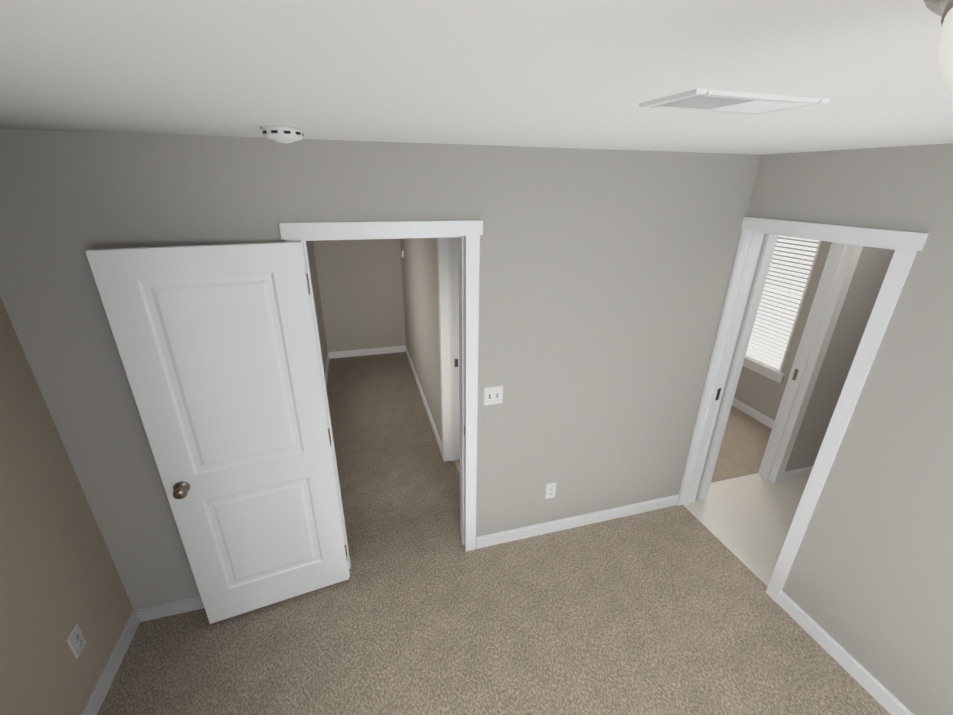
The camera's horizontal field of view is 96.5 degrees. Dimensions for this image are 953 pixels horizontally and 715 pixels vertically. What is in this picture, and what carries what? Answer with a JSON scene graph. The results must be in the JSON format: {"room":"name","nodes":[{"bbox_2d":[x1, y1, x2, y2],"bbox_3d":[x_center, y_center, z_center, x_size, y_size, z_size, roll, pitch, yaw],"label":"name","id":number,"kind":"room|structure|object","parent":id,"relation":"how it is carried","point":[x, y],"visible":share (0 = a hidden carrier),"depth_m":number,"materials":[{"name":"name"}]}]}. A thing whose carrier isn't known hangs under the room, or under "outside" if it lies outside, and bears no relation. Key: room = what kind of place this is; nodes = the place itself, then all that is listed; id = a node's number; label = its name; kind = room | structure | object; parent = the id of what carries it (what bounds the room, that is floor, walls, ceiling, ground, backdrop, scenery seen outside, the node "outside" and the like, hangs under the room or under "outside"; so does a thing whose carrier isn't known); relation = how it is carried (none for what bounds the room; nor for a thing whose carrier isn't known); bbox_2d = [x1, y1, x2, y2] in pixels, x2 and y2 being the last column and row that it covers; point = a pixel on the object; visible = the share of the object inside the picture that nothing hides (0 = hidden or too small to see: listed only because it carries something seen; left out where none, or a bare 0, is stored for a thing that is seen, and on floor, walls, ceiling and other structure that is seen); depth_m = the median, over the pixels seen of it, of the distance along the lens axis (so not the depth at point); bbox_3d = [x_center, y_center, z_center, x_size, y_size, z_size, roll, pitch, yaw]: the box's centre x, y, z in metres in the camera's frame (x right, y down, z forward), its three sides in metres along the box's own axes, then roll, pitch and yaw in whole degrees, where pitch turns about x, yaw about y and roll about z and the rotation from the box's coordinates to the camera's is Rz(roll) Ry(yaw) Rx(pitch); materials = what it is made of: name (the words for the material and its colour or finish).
{"room":"empty bedroom","nodes":[
{"label":"empty bedroom","id":0,"kind":"room"},
{"bbox_2d":[0,297,132,714],"bbox_3d":[-1.380,1.099,0.092,0.120,2.440,4.300,-6,23,-15],"label":"wall","id":1,"kind":"structure","parent":0,"point":[60,579],"depth_m":1.76,"materials":[{"name":"beige paint"}]},
{"bbox_2d":[67,624,86,658],"bbox_3d":[-1.777,1.263,1.894,0.007,0.124,0.076,-6,23,-15],"label":"electrical outlet","id":2,"kind":"object","parent":1,"relation":"attached to","point":[76,641],"visible":1,"depth_m":1.89,"materials":[{"name":"grey plastic"}]},
{"bbox_2d":[81,610,140,714],"bbox_3d":[-1.328,2.178,0.558,0.014,0.092,4.060,-6,23,-15],"label":"baseboard","id":3,"kind":"structure","parent":1,"relation":"attached to","point":[99,693],"depth_m":2.10,"materials":[{"name":"white paint"}]},
{"bbox_2d":[306,241,326,373],"bbox_3d":[-1.625,-0.467,3.873,0.120,2.440,3.710,-6,23,-15],"label":"wall","id":4,"kind":"structure","parent":0,"point":[314,279],"depth_m":5.15,"materials":[{"name":"grey paint"}]},
{"bbox_2d":[325,352,329,387],"bbox_3d":[-1.557,0.634,4.286,0.014,0.092,3.590,-6,23,-15],"label":"baseboard","id":5,"kind":"structure","parent":4,"relation":"attached to","point":[328,355],"depth_m":5.42,"materials":[{"name":"white paint"}]},
{"bbox_2d":[313,239,405,352],"bbox_3d":[-1.475,-1.195,5.638,1.210,2.440,0.120,-6,23,-15],"label":"wall","id":6,"kind":"structure","parent":0,"point":[360,282],"depth_m":5.69,"materials":[{"name":"grey paint"}]},
{"bbox_2d":[329,346,404,358],"bbox_3d":[-1.532,-0.079,6.010,1.020,0.092,0.014,-6,23,-15],"label":"baseboard","id":7,"kind":"structure","parent":6,"relation":"attached to","point":[362,352],"depth_m":6.00,"materials":[{"name":"white paint"}]},
{"bbox_2d":[327,352,461,566],"bbox_3d":[-1.075,0.663,4.480,1.275,0.100,3.770,-6,23,-15],"label":"floor","id":8,"kind":"structure","parent":0,"point":[399,479],"depth_m":3.70,"materials":[{"name":"beige carpet"}]},
{"bbox_2d":[400,238,441,441],"bbox_3d":[-0.450,-0.559,4.128,0.130,2.440,3.590,-6,23,-15],"label":"wall","id":9,"kind":"structure","parent":0,"point":[420,280],"depth_m":4.20,"materials":[{"name":"grey paint"}]},
{"bbox_2d":[405,346,441,453],"bbox_3d":[-0.660,0.359,4.976,0.014,0.092,2.650,-6,23,-15],"label":"baseboard","id":10,"kind":"structure","parent":9,"relation":"attached to","point":[433,425],"depth_m":4.60,"materials":[{"name":"white paint"}]},
{"bbox_2d":[437,237,459,461],"bbox_3d":[-0.102,0.066,3.054,0.174,2.113,0.868,-6,23,-15],"label":"door frame","id":11,"kind":"structure","parent":9,"relation":"attached to","point":[448,271],"depth_m":3.34,"materials":[{"name":"white paint"}]},
{"bbox_2d":[0,129,894,608],"bbox_3d":[0.648,0.070,2.639,5.280,2.440,0.120,-6,23,-15],"label":"wall","id":12,"kind":"structure","parent":0,"point":[604,279],"depth_m":2.19,"materials":[{"name":"grey paint"}]},
{"bbox_2d":[133,595,203,621],"bbox_3d":[-1.360,1.378,2.492,1.034,0.092,0.014,-6,23,-15],"label":"baseboard","id":13,"kind":"structure","parent":12,"relation":"attached to","point":[151,612],"depth_m":2.39,"materials":[{"name":"white paint"}]},
{"bbox_2d":[85,241,348,623],"bbox_3d":[-1.111,0.484,2.080,0.751,2.007,0.200,-6,23,-15],"label":"bedroom door","id":14,"kind":"structure","parent":12,"relation":"in","point":[216,346],"depth_m":1.98,"materials":[{"name":"white paint"}]},
{"bbox_2d":[279,220,482,576],"bbox_3d":[-0.440,0.328,2.412,0.912,2.113,0.164,-6,23,-15],"label":"door frame","id":15,"kind":"structure","parent":12,"relation":"attached to","point":[468,233],"depth_m":2.19,"materials":[{"name":"white paint"}]},
{"bbox_2d":[484,386,502,404],"bbox_3d":[0.100,0.224,2.458,0.116,0.115,0.017,-6,23,-15],"label":"double light switch","id":16,"kind":"object","parent":12,"relation":"attached to","point":[493,395],"visible":1,"depth_m":2.46,"materials":[{"name":"white plastic"}]},
{"bbox_2d":[545,482,556,498],"bbox_3d":[0.502,0.899,2.868,0.076,0.124,0.007,-6,23,-15],"label":"electrical outlet","id":17,"kind":"object","parent":12,"relation":"attached to","point":[550,492],"visible":1,"depth_m":2.86,"materials":[{"name":"white plastic"}]},
{"bbox_2d":[476,494,678,548],"bbox_3d":[0.777,1.167,3.061,1.622,0.092,0.014,-6,23,-15],"label":"baseboard","id":18,"kind":"structure","parent":12,"relation":"attached to","point":[622,511],"depth_m":3.03,"materials":[{"name":"white paint"}]},
{"bbox_2d":[455,359,798,434],"bbox_3d":[1.071,0.120,3.268,2.634,0.105,1.012,-6,23,-15],"label":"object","id":19,"kind":"structure","parent":12,"relation":"attached to","point":[718,391],"depth_m":3.25,"materials":[{"name":"silver metal"}]},
{"bbox_2d":[781,466,812,481],"bbox_3d":[2.852,0.963,3.612,0.670,0.092,0.014,-6,23,-15],"label":"baseboard","id":20,"kind":"structure","parent":12,"relation":"attached to","point":[803,472],"depth_m":3.56,"materials":[{"name":"white paint"}]},
{"bbox_2d":[0,0,952,154],"bbox_3d":[0.413,-0.249,0.080,3.820,0.100,4.300,-6,23,-15],"label":"ceiling","id":21,"kind":"structure","parent":0,"point":[585,74],"depth_m":0.64,"materials":[{"name":"white paint"}]},
{"bbox_2d":[260,126,303,143],"bbox_3d":[-0.633,-0.727,1.395,0.132,0.044,0.132,-6,23,-15],"label":"smoke detector","id":22,"kind":"object","parent":21,"relation":"attached to","point":[284,134],"visible":1,"depth_m":1.35,"materials":[{"name":"white plastic"}]},
{"bbox_2d":[639,89,831,114],"bbox_3d":[0.513,-0.511,0.857,0.315,0.008,0.165,-6,23,-15],"label":"ceiling vent","id":23,"kind":"object","parent":21,"relation":"in","point":[708,100],"visible":1,"depth_m":0.83,"materials":[{"name":"white metal"}]},
{"bbox_2d":[924,0,952,97],"bbox_3d":[0.400,-0.164,0.199,0.340,0.148,0.340,-6,23,-15],"label":"flush-mount light fixture","id":24,"kind":"object","parent":21,"relation":"attached to","point":[944,10],"visible":1,"depth_m":0.27,"materials":[{"name":"white glass"}]},
{"bbox_2d":[97,505,890,714],"bbox_3d":[0.351,2.113,1.012,3.730,0.100,4.240,-6,23,-15],"label":"floor carpet","id":25,"kind":"object","parent":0,"point":[675,610],"visible":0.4,"depth_m":2.28,"materials":[{"name":"beige carpet"}]},
{"bbox_2d":[454,459,808,586],"bbox_3d":[1.399,0.773,4.283,3.365,0.100,4.790,-6,23,-15],"label":"floor","id":26,"kind":"structure","parent":0,"point":[746,520],"depth_m":3.19,"materials":[{"name":"beige tile"}]},
{"bbox_2d":[711,406,771,482],"bbox_3d":[2.072,0.583,4.762,1.790,0.100,2.465,-6,23,-15],"label":"floor","id":27,"kind":"structure","parent":0,"point":[745,439],"depth_m":4.01,"materials":[{"name":"beige carpet"}]},
{"bbox_2d":[734,241,831,419],"bbox_3d":[3.074,-0.419,3.889,0.120,2.440,3.820,-6,23,-15],"label":"wall","id":28,"kind":"structure","parent":0,"point":[762,394],"depth_m":4.23,"materials":[{"name":"beige paint"}]},
{"bbox_2d":[732,398,774,428],"bbox_3d":[2.830,0.446,4.862,0.014,0.092,2.360,-6,23,-15],"label":"baseboard","id":29,"kind":"structure","parent":28,"relation":"attached to","point":[769,423],"depth_m":4.50,"materials":[{"name":"white paint"}]},
{"bbox_2d":[743,237,821,383],"bbox_3d":[2.908,-0.671,4.330,0.165,1.595,1.040,-6,23,-15],"label":"room window","id":30,"kind":"structure","parent":28,"relation":"in","point":[766,370],"depth_m":4.17,"materials":[{"name":"white paint"}]},
{"bbox_2d":[746,235,818,369],"bbox_3d":[2.911,-0.712,4.314,0.046,1.465,0.872,-6,23,-15],"label":"window blinds","id":31,"kind":"object","parent":30,"relation":"attached to","point":[766,353],"visible":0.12,"depth_m":4.17,"materials":[{"name":"white plastic"}]},
{"bbox_2d":[747,143,952,714],"bbox_3d":[2.179,0.749,1.039,0.120,2.440,4.060,-6,23,-15],"label":"wall","id":32,"kind":"structure","parent":0,"point":[868,585],"depth_m":1.89,"materials":[{"name":"beige paint"}]},
{"bbox_2d":[677,217,928,601],"bbox_3d":[2.146,0.243,2.690,1.041,2.113,1.017,-6,23,-15],"label":"door frame","id":33,"kind":"structure","parent":32,"relation":"attached to","point":[906,246],"depth_m":2.71,"materials":[{"name":"white paint"}]},
{"bbox_2d":[776,591,913,714],"bbox_3d":[2.216,1.994,1.101,0.014,0.092,3.169,-6,23,-15],"label":"baseboard","id":34,"kind":"structure","parent":32,"relation":"attached to","point":[875,688],"depth_m":2.17,"materials":[{"name":"white paint"}]}
]}

